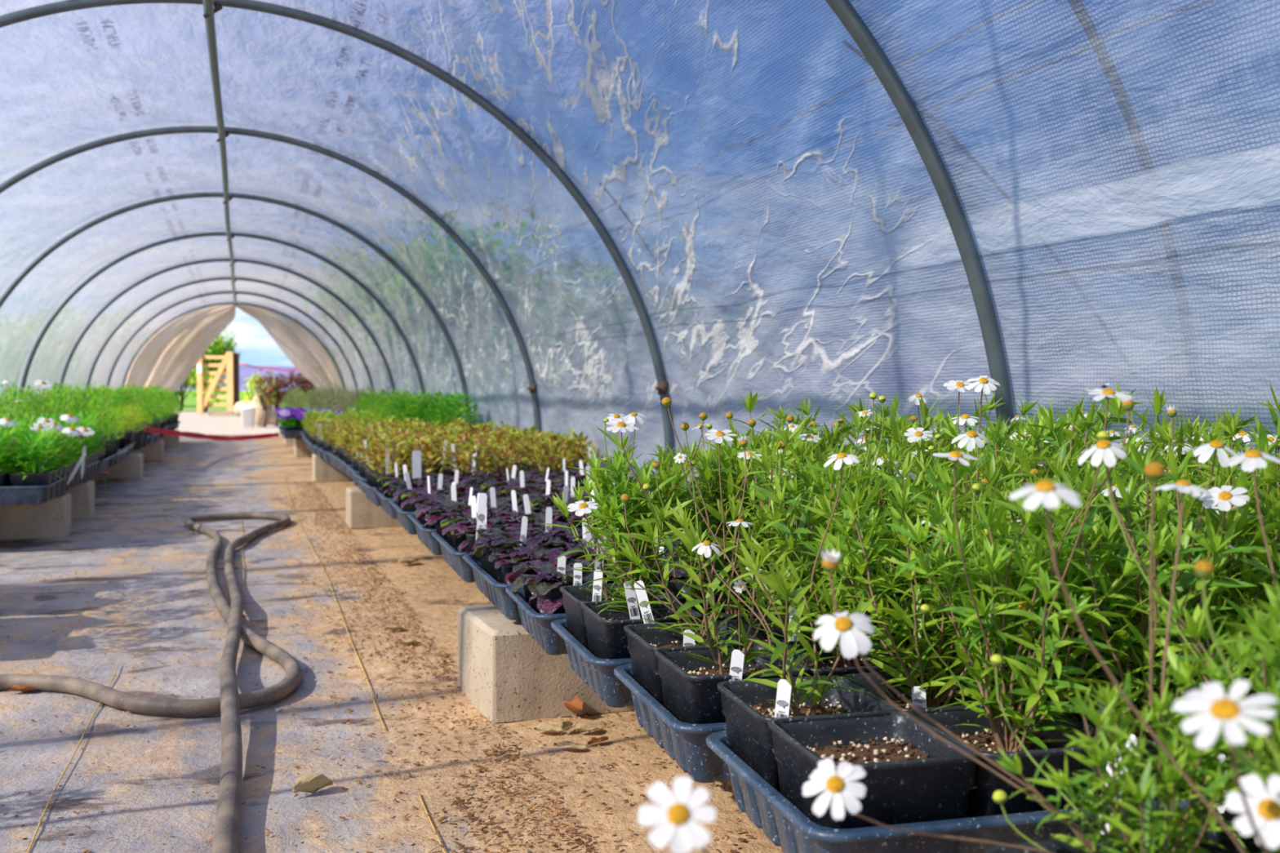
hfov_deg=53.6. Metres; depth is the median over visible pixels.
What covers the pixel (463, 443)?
seedling
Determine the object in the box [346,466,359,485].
seedling tray
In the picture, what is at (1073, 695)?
pot
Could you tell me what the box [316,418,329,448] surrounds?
seedling
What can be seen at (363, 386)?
lavender
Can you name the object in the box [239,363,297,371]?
rope
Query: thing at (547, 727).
dry leaf
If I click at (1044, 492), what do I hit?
flower
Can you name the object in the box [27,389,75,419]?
potted fern
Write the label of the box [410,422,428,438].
seedling
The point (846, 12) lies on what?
hoop
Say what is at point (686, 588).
plant label
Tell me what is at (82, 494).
concrete block
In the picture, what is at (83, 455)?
plant label
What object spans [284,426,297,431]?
pot
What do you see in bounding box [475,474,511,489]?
potted bugleweed
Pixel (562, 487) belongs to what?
potted bugleweed
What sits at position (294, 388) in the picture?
lavender
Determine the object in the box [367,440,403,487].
seedling
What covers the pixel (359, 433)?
seedling
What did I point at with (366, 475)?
pot
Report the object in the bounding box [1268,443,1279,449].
flower
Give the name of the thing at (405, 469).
plant label
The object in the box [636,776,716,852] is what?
flower
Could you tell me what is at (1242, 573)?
daisy
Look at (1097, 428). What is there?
daisy
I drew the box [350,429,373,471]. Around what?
seedling
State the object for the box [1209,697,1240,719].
flower center
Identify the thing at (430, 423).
seedling
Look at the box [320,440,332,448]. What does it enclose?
pot
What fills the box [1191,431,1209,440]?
flower
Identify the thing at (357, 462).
pot
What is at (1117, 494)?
flower
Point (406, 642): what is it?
dry leaf
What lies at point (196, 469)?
floor
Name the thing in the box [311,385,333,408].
lavender
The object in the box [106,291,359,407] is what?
hoop
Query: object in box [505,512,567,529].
potted bugleweed
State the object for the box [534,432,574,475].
seedling
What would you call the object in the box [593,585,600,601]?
print
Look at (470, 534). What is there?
pot
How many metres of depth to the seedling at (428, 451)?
4.27 m
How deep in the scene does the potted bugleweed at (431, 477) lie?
3.98 m
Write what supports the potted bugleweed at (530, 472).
in the seedling tray
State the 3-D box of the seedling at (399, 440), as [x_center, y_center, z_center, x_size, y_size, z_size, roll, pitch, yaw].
[-0.907,0.140,4.886,0.123,0.200,0.133,-1,2,-29]
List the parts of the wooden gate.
gate post, rail, rail, rail, rail, rail, rail, rail, gate post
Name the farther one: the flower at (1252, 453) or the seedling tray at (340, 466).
the seedling tray at (340, 466)
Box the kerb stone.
[208,410,233,415]
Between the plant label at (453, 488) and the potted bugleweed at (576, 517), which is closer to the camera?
the potted bugleweed at (576, 517)
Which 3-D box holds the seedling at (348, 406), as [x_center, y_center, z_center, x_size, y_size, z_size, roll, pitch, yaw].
[-2.169,-0.063,9.540,0.157,0.184,0.170,0,2,2]
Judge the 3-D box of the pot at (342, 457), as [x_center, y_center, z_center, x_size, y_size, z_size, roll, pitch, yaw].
[-1.384,0.159,6.091,0.098,0.092,0.098,-1,2,-27]
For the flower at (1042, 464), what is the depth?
1.34 m
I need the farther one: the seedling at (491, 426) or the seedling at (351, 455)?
the seedling at (491, 426)
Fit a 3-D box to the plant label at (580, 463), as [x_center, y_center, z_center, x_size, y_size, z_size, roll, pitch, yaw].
[-0.187,0.177,4.143,0.028,0.129,0.001,1,2,22]
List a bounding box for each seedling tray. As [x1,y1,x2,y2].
[0,475,66,505]
[86,460,99,467]
[97,454,115,473]
[111,449,128,466]
[117,445,133,458]
[125,441,135,453]
[146,433,158,444]
[155,433,159,441]
[173,422,179,430]
[276,426,283,435]
[280,429,302,438]
[304,439,311,451]
[307,442,317,455]
[312,444,323,458]
[319,448,329,463]
[324,451,337,467]
[332,455,347,473]
[340,460,353,479]
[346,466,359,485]
[351,471,366,493]
[358,479,381,506]
[373,488,398,519]
[388,499,417,534]
[407,513,443,555]
[431,530,475,582]
[462,553,520,619]
[505,586,568,655]
[551,618,634,707]
[613,663,731,782]
[706,730,1252,852]
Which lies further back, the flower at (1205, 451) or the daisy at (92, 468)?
the daisy at (92, 468)
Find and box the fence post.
[233,352,239,414]
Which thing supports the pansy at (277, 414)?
in the seedling tray at (279, 427)
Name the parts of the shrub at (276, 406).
crown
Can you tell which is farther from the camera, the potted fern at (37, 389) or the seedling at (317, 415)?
the seedling at (317, 415)
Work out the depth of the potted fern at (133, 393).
8.92 m
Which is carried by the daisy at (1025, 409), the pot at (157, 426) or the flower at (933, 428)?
the flower at (933, 428)
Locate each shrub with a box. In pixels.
[239,372,273,407]
[249,368,278,426]
[253,382,281,408]
[262,369,287,426]
[275,371,302,408]
[287,369,307,403]
[297,374,319,407]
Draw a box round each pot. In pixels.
[0,471,9,486]
[6,469,17,486]
[8,471,53,502]
[15,468,58,498]
[26,466,64,496]
[56,464,69,493]
[63,462,73,490]
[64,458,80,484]
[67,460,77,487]
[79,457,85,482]
[86,453,93,478]
[88,452,96,476]
[92,451,99,474]
[96,449,102,472]
[97,440,115,466]
[101,438,119,464]
[101,448,106,459]
[102,432,128,448]
[112,427,145,448]
[114,429,143,450]
[114,431,133,453]
[115,430,135,451]
[138,426,149,446]
[142,421,160,428]
[146,420,164,436]
[148,417,171,429]
[164,416,173,425]
[168,415,177,429]
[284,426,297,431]
[297,426,305,431]
[314,438,318,444]
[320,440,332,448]
[325,444,333,451]
[334,447,347,455]
[337,448,349,459]
[340,449,344,459]
[342,451,349,459]
[347,455,363,465]
[353,458,364,471]
[355,460,363,471]
[358,462,376,476]
[360,465,378,478]
[363,466,394,475]
[364,469,399,485]
[367,471,403,487]
[372,473,381,487]
[375,475,383,504]
[380,478,389,497]
[388,483,399,497]
[395,488,403,507]
[399,491,408,511]
[408,496,417,511]
[417,500,424,525]
[420,504,431,528]
[428,511,448,528]
[435,463,465,475]
[437,464,457,475]
[442,466,469,475]
[445,468,469,475]
[445,516,490,546]
[448,521,502,551]
[449,470,476,475]
[453,525,511,551]
[457,473,470,484]
[465,529,510,579]
[471,478,483,484]
[475,480,484,489]
[476,537,488,573]
[482,483,496,492]
[484,542,546,580]
[492,547,551,583]
[500,557,570,583]
[515,464,544,472]
[520,568,585,631]
[521,466,547,471]
[532,502,545,512]
[535,580,573,647]
[537,471,555,475]
[539,503,557,512]
[551,507,567,523]
[560,583,671,649]
[573,517,583,532]
[575,480,583,486]
[580,598,702,702]
[623,620,759,715]
[646,581,756,600]
[653,643,809,776]
[674,594,783,621]
[716,675,899,823]
[726,617,820,644]
[766,639,908,676]
[767,710,980,829]
[842,670,1026,713]
[873,633,999,669]
[906,701,1108,817]
[968,665,1134,704]
[985,831,1205,852]
[1042,696,1253,802]
[1073,660,1244,693]
[1166,820,1279,852]
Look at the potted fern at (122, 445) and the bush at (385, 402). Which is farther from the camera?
the bush at (385, 402)
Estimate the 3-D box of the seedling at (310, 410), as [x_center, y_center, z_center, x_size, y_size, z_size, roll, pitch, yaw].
[-2.322,-0.003,9.055,0.156,0.246,0.145,1,2,29]
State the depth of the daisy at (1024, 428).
1.77 m
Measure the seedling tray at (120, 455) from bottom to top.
0.064 m
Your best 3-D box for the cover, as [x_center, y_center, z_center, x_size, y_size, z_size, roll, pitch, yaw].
[-2.280,-0.475,7.014,2.721,1.644,18.270,-1,2,-17]
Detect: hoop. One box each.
[0,0,674,469]
[0,125,541,436]
[0,191,471,423]
[18,231,425,408]
[59,257,395,395]
[84,276,373,394]
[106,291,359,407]
[121,302,346,391]
[825,0,1013,448]
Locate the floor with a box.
[0,434,782,852]
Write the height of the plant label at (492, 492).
0.130 m
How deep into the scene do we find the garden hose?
2.23 m
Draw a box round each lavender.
[280,384,307,407]
[280,388,302,408]
[280,389,304,422]
[283,385,308,408]
[283,388,310,408]
[284,391,313,408]
[285,390,314,408]
[305,386,321,407]
[305,386,323,407]
[306,386,326,408]
[308,384,335,408]
[308,392,325,409]
[309,392,329,408]
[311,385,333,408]
[313,387,339,408]
[314,391,337,409]
[316,384,348,409]
[317,388,345,409]
[319,386,353,409]
[321,386,353,408]
[324,388,357,413]
[342,386,359,407]
[342,387,366,406]
[342,389,359,408]
[346,390,372,408]
[349,390,362,407]
[350,386,371,408]
[352,383,377,405]
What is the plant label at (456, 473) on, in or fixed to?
in the potted bugleweed at (464, 480)
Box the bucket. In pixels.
[239,407,256,426]
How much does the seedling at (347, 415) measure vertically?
0.241 m
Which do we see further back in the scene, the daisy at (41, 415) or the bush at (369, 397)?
the bush at (369, 397)
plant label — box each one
[66,453,85,484]
[80,446,86,479]
[315,422,319,439]
[319,423,323,439]
[363,440,368,465]
[385,447,389,475]
[394,462,398,477]
[402,464,407,480]
[404,471,412,492]
[412,450,421,478]
[426,475,431,494]
[436,473,443,493]
[441,439,447,464]
[450,443,456,471]
[450,484,456,501]
[453,469,458,484]
[467,487,472,509]
[471,446,477,474]
[471,496,476,519]
[474,493,487,551]
[476,493,479,512]
[484,506,487,533]
[489,487,496,512]
[506,467,510,486]
[511,465,516,479]
[511,489,517,511]
[520,470,524,487]
[520,515,528,545]
[523,493,530,514]
[545,467,549,481]
[545,480,551,498]
[545,506,551,532]
[556,555,565,580]
[562,457,565,471]
[562,485,568,502]
[564,470,568,485]
[570,476,575,497]
[573,563,582,585]
[578,461,584,475]
[582,518,586,542]
[585,466,590,479]
[585,523,595,558]
[586,444,591,468]
[589,489,595,509]
[591,569,603,601]
[592,533,606,585]
[623,580,639,619]
[633,580,654,623]
[658,539,664,557]
[681,586,688,597]
[683,630,694,646]
[728,649,744,680]
[774,679,791,717]
[789,608,799,640]
[911,686,926,708]
[1097,734,1137,834]
[1098,702,1108,732]
[1216,754,1226,813]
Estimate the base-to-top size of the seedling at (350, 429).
0.204 m
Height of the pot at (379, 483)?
0.092 m
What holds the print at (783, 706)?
attached to the plant label at (782, 704)
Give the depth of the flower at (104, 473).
5.01 m
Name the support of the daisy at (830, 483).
in the seedling tray at (685, 743)
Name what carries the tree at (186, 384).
on the ground
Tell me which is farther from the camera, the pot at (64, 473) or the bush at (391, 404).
the bush at (391, 404)
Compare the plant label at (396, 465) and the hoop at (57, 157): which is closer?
the plant label at (396, 465)
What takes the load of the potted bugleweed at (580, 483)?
in the seedling tray
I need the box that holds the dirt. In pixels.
[0,480,753,852]
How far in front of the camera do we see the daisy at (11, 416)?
5.60 m
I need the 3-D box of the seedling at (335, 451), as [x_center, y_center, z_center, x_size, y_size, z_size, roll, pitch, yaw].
[-1.462,0.094,6.307,0.133,0.210,0.144,-1,2,-19]
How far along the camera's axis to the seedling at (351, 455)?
5.57 m
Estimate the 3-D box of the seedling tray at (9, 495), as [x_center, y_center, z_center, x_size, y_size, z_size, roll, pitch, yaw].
[-2.205,0.226,4.473,0.280,0.064,0.520,-1,2,-18]
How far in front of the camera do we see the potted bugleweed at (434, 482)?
3.84 m
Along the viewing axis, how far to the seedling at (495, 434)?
5.41 m
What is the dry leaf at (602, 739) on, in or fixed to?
on the floor
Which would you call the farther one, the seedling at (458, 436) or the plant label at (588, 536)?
the seedling at (458, 436)
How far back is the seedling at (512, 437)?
5.01 m
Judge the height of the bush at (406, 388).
0.396 m
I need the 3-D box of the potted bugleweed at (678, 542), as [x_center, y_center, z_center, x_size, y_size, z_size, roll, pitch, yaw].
[0.062,0.258,2.342,0.134,0.111,0.144,0,2,-10]
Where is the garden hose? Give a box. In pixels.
[0,511,302,852]
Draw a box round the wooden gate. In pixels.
[196,351,234,414]
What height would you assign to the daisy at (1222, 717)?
0.339 m
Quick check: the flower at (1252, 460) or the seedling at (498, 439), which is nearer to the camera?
the flower at (1252, 460)
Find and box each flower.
[0,417,18,428]
[1,379,11,383]
[8,443,17,469]
[30,422,49,433]
[34,379,52,388]
[36,417,55,426]
[49,423,64,431]
[59,413,79,423]
[61,426,82,437]
[75,426,94,436]
[100,472,108,499]
[567,500,598,516]
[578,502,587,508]
[605,418,639,432]
[606,413,626,422]
[613,413,619,417]
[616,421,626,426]
[622,412,646,426]
[631,412,637,416]
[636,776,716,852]
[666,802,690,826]
[673,453,686,463]
[691,542,720,558]
[692,422,709,429]
[702,540,711,545]
[705,429,736,444]
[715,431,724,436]
[725,520,753,527]
[733,580,746,593]
[737,451,762,459]
[767,466,793,478]
[783,423,798,432]
[798,433,821,443]
[801,758,866,820]
[805,434,813,438]
[813,611,874,659]
[823,453,859,470]
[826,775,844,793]
[830,419,851,423]
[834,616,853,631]
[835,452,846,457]
[855,438,877,450]
[856,409,875,417]
[872,457,898,466]
[893,470,916,479]
[903,426,933,443]
[907,394,928,404]
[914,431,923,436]
[921,518,933,526]
[929,423,946,432]
[932,451,980,466]
[943,380,973,392]
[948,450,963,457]
[951,416,979,426]
[951,431,989,451]
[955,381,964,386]
[960,413,969,418]
[965,375,999,394]
[966,430,977,436]
[978,377,987,383]
[1008,483,1081,511]
[1009,431,1031,439]
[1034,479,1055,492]
[1036,461,1046,466]
[1077,442,1128,467]
[1084,388,1133,400]
[1096,439,1111,448]
[1101,486,1137,497]
[1102,388,1115,395]
[1106,431,1119,436]
[1120,437,1146,453]
[1124,425,1141,434]
[1155,484,1212,497]
[1162,445,1190,453]
[1164,440,1194,454]
[1171,679,1278,750]
[1175,479,1191,485]
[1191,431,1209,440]
[1191,443,1238,467]
[1199,485,1249,511]
[1209,440,1223,447]
[1211,505,1250,519]
[1217,490,1232,500]
[1223,452,1279,471]
[1224,773,1279,849]
[1232,431,1258,444]
[1238,431,1247,435]
[1244,448,1262,457]
[1254,434,1279,444]
[1257,799,1279,820]
[1267,436,1274,441]
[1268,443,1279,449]
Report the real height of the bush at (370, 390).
0.389 m
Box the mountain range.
[121,364,315,391]
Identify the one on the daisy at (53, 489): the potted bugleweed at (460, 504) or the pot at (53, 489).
the pot at (53, 489)
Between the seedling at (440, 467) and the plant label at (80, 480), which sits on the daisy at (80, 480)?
the plant label at (80, 480)
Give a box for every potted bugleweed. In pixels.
[376,473,412,497]
[382,476,404,497]
[382,477,426,497]
[387,477,427,498]
[391,480,437,507]
[399,484,437,511]
[400,488,446,511]
[400,488,449,511]
[410,491,463,525]
[415,495,465,528]
[417,499,476,528]
[421,471,453,479]
[421,475,454,480]
[422,475,454,484]
[422,500,488,528]
[423,475,466,487]
[434,478,482,489]
[435,507,495,546]
[440,512,502,551]
[441,482,481,491]
[441,517,516,551]
[444,486,486,494]
[448,488,486,497]
[454,521,515,579]
[460,491,508,503]
[464,470,502,483]
[466,492,511,504]
[466,527,542,573]
[467,473,510,484]
[473,532,550,580]
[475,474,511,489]
[475,498,518,509]
[480,478,506,492]
[486,502,520,513]
[487,477,530,496]
[488,536,567,583]
[493,506,540,517]
[494,546,570,583]
[495,480,537,497]
[498,484,546,504]
[499,512,555,525]
[505,469,541,477]
[505,471,528,475]
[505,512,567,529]
[506,484,556,508]
[507,549,595,631]
[508,474,551,483]
[515,475,553,484]
[515,518,569,537]
[518,493,562,508]
[524,564,613,647]
[527,477,564,484]
[528,493,573,512]
[529,527,582,539]
[536,494,577,512]
[537,480,570,488]
[542,484,575,493]
[542,533,582,548]
[548,467,579,478]
[549,538,612,551]
[550,486,584,497]
[551,497,575,523]
[553,468,579,483]
[555,471,591,483]
[559,490,599,497]
[562,504,595,533]
[563,474,608,486]
[567,510,599,532]
[568,542,613,563]
[579,477,617,486]
[579,555,629,570]
[581,491,590,502]
[588,517,604,527]
[602,561,681,584]
[647,535,682,555]
[654,554,676,569]
[657,542,686,556]
[659,560,724,581]
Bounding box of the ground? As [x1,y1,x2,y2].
[173,391,322,435]
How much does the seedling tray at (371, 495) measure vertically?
0.064 m
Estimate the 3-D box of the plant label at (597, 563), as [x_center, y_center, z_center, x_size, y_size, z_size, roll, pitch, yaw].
[-0.062,0.218,1.880,0.011,0.128,0.029,-1,2,-39]
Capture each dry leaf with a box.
[8,684,37,692]
[105,475,127,480]
[292,772,333,793]
[383,625,405,631]
[398,558,418,564]
[400,639,421,644]
[533,723,562,733]
[553,741,586,750]
[560,720,576,732]
[562,696,583,712]
[575,723,603,732]
[587,736,608,745]
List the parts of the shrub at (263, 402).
crown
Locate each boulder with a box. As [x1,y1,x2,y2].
[233,400,250,417]
[249,393,272,426]
[267,404,276,424]
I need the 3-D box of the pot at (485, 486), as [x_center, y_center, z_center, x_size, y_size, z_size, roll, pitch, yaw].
[-0.432,0.222,3.929,0.098,0.092,0.098,0,2,7]
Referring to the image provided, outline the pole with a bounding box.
[202,0,237,306]
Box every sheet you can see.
[124,304,235,393]
[235,304,342,393]
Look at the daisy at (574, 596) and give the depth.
1.74 m
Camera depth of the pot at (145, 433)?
8.50 m
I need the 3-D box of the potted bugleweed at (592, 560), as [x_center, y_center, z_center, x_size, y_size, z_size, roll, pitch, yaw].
[-0.036,0.267,2.046,0.143,0.110,0.132,0,2,-11]
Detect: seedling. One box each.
[300,409,313,426]
[302,407,315,432]
[302,408,320,431]
[303,411,320,428]
[304,409,316,436]
[305,411,326,441]
[308,415,325,435]
[309,414,322,444]
[309,417,326,444]
[310,417,320,441]
[311,413,330,438]
[311,417,334,443]
[313,418,327,444]
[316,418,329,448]
[317,417,333,448]
[317,418,333,448]
[322,420,337,451]
[323,419,342,451]
[323,420,339,451]
[324,422,343,451]
[327,408,339,419]
[329,411,346,420]
[329,424,343,446]
[330,422,347,455]
[331,427,344,455]
[333,419,362,459]
[333,424,353,455]
[335,424,355,459]
[337,413,352,423]
[340,429,360,456]
[341,413,356,424]
[342,425,364,465]
[342,426,363,459]
[343,405,355,417]
[345,424,370,465]
[346,426,369,465]
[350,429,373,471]
[351,428,373,471]
[352,409,364,419]
[352,432,386,476]
[353,424,380,471]
[356,434,377,463]
[358,410,373,422]
[358,430,399,485]
[359,429,385,478]
[360,409,373,425]
[360,409,378,423]
[363,435,393,471]
[363,439,394,475]
[366,444,403,487]
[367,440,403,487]
[368,415,383,429]
[368,435,412,504]
[371,421,387,433]
[375,423,391,435]
[376,415,395,429]
[377,421,399,436]
[383,416,397,429]
[386,426,409,445]
[389,417,404,429]
[392,428,404,465]
[393,419,413,433]
[393,436,406,444]
[395,428,422,468]
[398,417,417,435]
[399,421,418,434]
[399,434,438,474]
[399,437,426,469]
[399,441,426,472]
[400,431,448,476]
[402,439,441,475]
[409,417,422,426]
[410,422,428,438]
[412,421,435,437]
[421,427,448,467]
[421,428,438,436]
[422,418,438,428]
[422,431,439,465]
[425,435,446,466]
[429,423,461,465]
[430,425,457,473]
[434,415,450,427]
[434,429,465,475]
[436,440,468,475]
[437,422,462,432]
[439,433,471,475]
[440,431,478,475]
[441,426,462,433]
[445,417,465,428]
[448,435,483,475]
[452,419,465,431]
[453,442,487,474]
[454,436,493,484]
[456,427,474,438]
[457,421,469,430]
[461,431,484,463]
[465,422,488,436]
[466,426,494,466]
[469,430,497,467]
[470,423,486,438]
[475,421,496,431]
[476,433,506,471]
[479,431,516,472]
[482,425,506,439]
[484,442,517,474]
[485,424,498,432]
[488,440,525,474]
[490,426,508,446]
[493,423,511,431]
[493,428,515,462]
[495,419,519,433]
[495,426,526,466]
[501,431,528,468]
[503,426,537,470]
[510,431,537,471]
[515,431,547,472]
[516,427,553,471]
[524,424,557,462]
[524,426,541,455]
[524,439,559,474]
[530,434,565,474]
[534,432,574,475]
[546,431,576,466]
[546,435,579,468]
[553,427,587,470]
[556,430,595,471]
[567,435,603,472]
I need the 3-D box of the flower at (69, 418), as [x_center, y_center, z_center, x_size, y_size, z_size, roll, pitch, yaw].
[-2.153,-0.034,4.780,0.069,0.016,0.071,-2,30,-46]
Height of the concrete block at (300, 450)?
0.152 m
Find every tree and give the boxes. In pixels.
[133,339,224,411]
[186,326,242,413]
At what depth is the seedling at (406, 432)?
4.81 m
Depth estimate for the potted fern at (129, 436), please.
7.58 m
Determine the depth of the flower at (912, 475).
1.33 m
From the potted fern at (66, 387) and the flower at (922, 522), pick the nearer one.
the flower at (922, 522)
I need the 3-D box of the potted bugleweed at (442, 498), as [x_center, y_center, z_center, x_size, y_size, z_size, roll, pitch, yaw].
[-0.493,0.234,3.188,0.141,0.110,0.141,-1,2,-41]
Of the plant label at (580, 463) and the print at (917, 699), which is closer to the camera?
the print at (917, 699)
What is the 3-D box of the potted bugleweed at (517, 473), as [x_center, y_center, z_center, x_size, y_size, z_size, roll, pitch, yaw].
[-0.413,0.204,4.248,0.122,0.109,0.120,0,2,5]
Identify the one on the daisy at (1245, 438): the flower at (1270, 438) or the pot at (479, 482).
the flower at (1270, 438)
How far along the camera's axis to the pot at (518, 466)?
4.82 m
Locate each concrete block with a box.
[0,493,71,539]
[62,480,94,519]
[84,453,143,480]
[130,440,164,461]
[158,430,179,446]
[284,438,293,443]
[293,438,313,457]
[311,453,351,480]
[346,487,402,528]
[457,604,635,722]
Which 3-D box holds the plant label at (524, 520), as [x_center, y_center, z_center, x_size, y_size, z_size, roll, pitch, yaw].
[-0.219,0.229,2.366,0.008,0.127,0.037,-1,2,-26]
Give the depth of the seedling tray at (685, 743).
1.26 m
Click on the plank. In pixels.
(17, 505)
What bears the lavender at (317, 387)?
on the plank
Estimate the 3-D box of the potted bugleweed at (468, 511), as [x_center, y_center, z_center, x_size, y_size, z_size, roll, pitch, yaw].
[-0.386,0.242,2.875,0.148,0.113,0.143,0,2,-1]
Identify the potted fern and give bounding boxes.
[0,382,33,418]
[0,382,38,417]
[0,388,34,421]
[1,384,43,416]
[2,386,40,419]
[13,386,47,414]
[15,387,54,414]
[21,387,70,420]
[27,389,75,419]
[32,379,84,417]
[33,382,81,417]
[44,384,88,413]
[48,388,92,416]
[58,384,97,417]
[66,389,124,466]
[68,385,100,413]
[70,379,125,464]
[74,386,128,439]
[80,391,101,422]
[87,387,117,426]
[91,384,124,408]
[91,408,126,437]
[93,388,119,426]
[94,406,125,439]
[96,408,136,453]
[97,387,118,426]
[97,408,131,448]
[104,384,132,408]
[106,403,148,450]
[108,404,138,451]
[111,390,133,419]
[112,404,148,448]
[114,382,131,408]
[115,384,153,426]
[115,388,129,422]
[115,403,152,446]
[117,382,155,435]
[117,402,153,427]
[120,383,156,435]
[126,389,159,426]
[129,383,162,427]
[135,386,166,428]
[140,385,169,436]
[140,387,170,420]
[142,385,170,419]
[145,384,169,435]
[148,385,173,429]
[149,388,172,426]
[149,391,168,425]
[156,388,177,425]
[156,389,181,429]
[158,386,179,430]
[163,386,181,421]
[164,389,181,415]
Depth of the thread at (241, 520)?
3.85 m
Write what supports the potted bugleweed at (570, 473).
in the seedling tray
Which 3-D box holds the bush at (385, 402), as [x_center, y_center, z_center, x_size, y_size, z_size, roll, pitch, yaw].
[-1.546,-0.049,8.035,0.301,0.396,0.280,-1,2,-40]
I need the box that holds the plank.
[9,449,134,507]
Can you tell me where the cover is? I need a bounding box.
[0,0,1279,485]
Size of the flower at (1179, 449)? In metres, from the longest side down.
0.032 x 0.030 x 0.010 m
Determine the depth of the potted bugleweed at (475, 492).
3.47 m
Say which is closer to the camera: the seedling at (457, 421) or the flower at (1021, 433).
the flower at (1021, 433)
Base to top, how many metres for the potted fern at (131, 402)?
0.298 m
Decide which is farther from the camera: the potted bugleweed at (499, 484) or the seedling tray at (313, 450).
the seedling tray at (313, 450)
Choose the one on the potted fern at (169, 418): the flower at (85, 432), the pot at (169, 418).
the pot at (169, 418)
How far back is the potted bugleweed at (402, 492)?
3.60 m
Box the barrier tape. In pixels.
[141,426,279,440]
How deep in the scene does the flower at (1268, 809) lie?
0.52 m
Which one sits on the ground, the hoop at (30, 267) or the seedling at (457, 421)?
the hoop at (30, 267)
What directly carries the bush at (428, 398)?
on the plank
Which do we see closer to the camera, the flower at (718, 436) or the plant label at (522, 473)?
the flower at (718, 436)
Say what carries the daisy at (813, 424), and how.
in the seedling tray at (597, 673)
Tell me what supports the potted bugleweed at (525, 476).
in the seedling tray
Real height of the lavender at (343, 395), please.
0.434 m
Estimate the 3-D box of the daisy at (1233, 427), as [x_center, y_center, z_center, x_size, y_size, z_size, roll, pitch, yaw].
[0.629,0.145,1.438,0.227,0.390,0.335,-1,2,-17]
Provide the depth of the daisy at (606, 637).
1.59 m
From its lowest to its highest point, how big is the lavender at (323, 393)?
0.418 m
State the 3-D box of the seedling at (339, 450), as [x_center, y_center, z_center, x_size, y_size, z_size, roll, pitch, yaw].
[-1.414,0.093,6.178,0.142,0.220,0.133,0,2,9]
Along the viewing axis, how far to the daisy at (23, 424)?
4.90 m
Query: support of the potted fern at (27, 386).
on the seedling tray
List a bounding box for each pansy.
[275,407,288,423]
[275,413,287,427]
[278,408,297,428]
[278,409,299,431]
[279,409,301,431]
[293,408,306,428]
[293,409,307,431]
[333,408,346,413]
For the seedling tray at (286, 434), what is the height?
0.064 m
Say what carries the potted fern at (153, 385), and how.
in the seedling tray
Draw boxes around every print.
[476,514,484,537]
[573,574,581,585]
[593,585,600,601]
[627,597,638,617]
[640,600,653,623]
[730,666,742,680]
[776,700,788,717]
[913,698,924,708]
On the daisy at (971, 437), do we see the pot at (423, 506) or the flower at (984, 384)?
the flower at (984, 384)
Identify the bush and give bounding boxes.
[351,390,372,411]
[351,390,378,412]
[352,389,380,411]
[357,387,385,413]
[357,392,383,413]
[362,390,389,414]
[366,388,396,413]
[370,392,401,416]
[373,391,411,421]
[375,387,413,419]
[379,393,419,421]
[381,393,428,421]
[386,391,433,422]
[387,388,413,418]
[397,389,428,418]
[400,392,430,417]
[408,386,447,423]
[410,394,439,422]
[413,390,433,422]
[415,392,462,422]
[420,391,468,424]
[422,392,479,426]
[431,390,485,429]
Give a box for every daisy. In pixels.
[0,377,31,469]
[0,417,29,466]
[0,423,21,486]
[0,424,19,486]
[0,426,66,502]
[1,399,32,462]
[1,411,36,422]
[2,426,69,498]
[4,410,35,422]
[10,421,82,496]
[12,411,39,460]
[17,419,39,462]
[26,411,61,425]
[26,413,94,493]
[29,379,83,490]
[45,415,93,482]
[53,413,95,484]
[54,408,100,480]
[57,422,108,499]
[63,409,104,478]
[75,410,112,472]
[76,407,115,459]
[76,417,111,474]
[80,415,103,476]
[540,412,671,649]
[564,412,707,702]
[567,397,809,776]
[605,418,773,715]
[635,390,825,621]
[636,479,1279,852]
[645,422,757,600]
[673,452,899,823]
[705,405,843,594]
[722,416,910,644]
[743,391,942,676]
[762,395,995,475]
[765,409,879,608]
[795,456,1084,713]
[801,462,1270,852]
[832,426,954,638]
[838,401,942,471]
[845,391,1039,471]
[850,398,966,609]
[864,375,1042,669]
[883,388,1156,817]
[906,443,1205,704]
[911,410,1084,497]
[933,417,1070,497]
[937,417,1044,444]
[949,379,1159,660]
[977,438,1279,802]
[989,400,1123,473]
[1010,415,1026,423]
[1017,410,1118,471]
[1020,390,1279,693]
[1057,416,1193,636]
[1073,422,1279,763]
[1077,431,1279,852]
[1084,422,1200,579]
[1103,382,1279,657]
[1163,419,1279,607]
[1186,424,1279,679]
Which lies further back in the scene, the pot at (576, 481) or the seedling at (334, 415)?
the seedling at (334, 415)
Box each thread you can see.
[26,662,119,852]
[240,520,244,599]
[284,478,385,730]
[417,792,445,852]

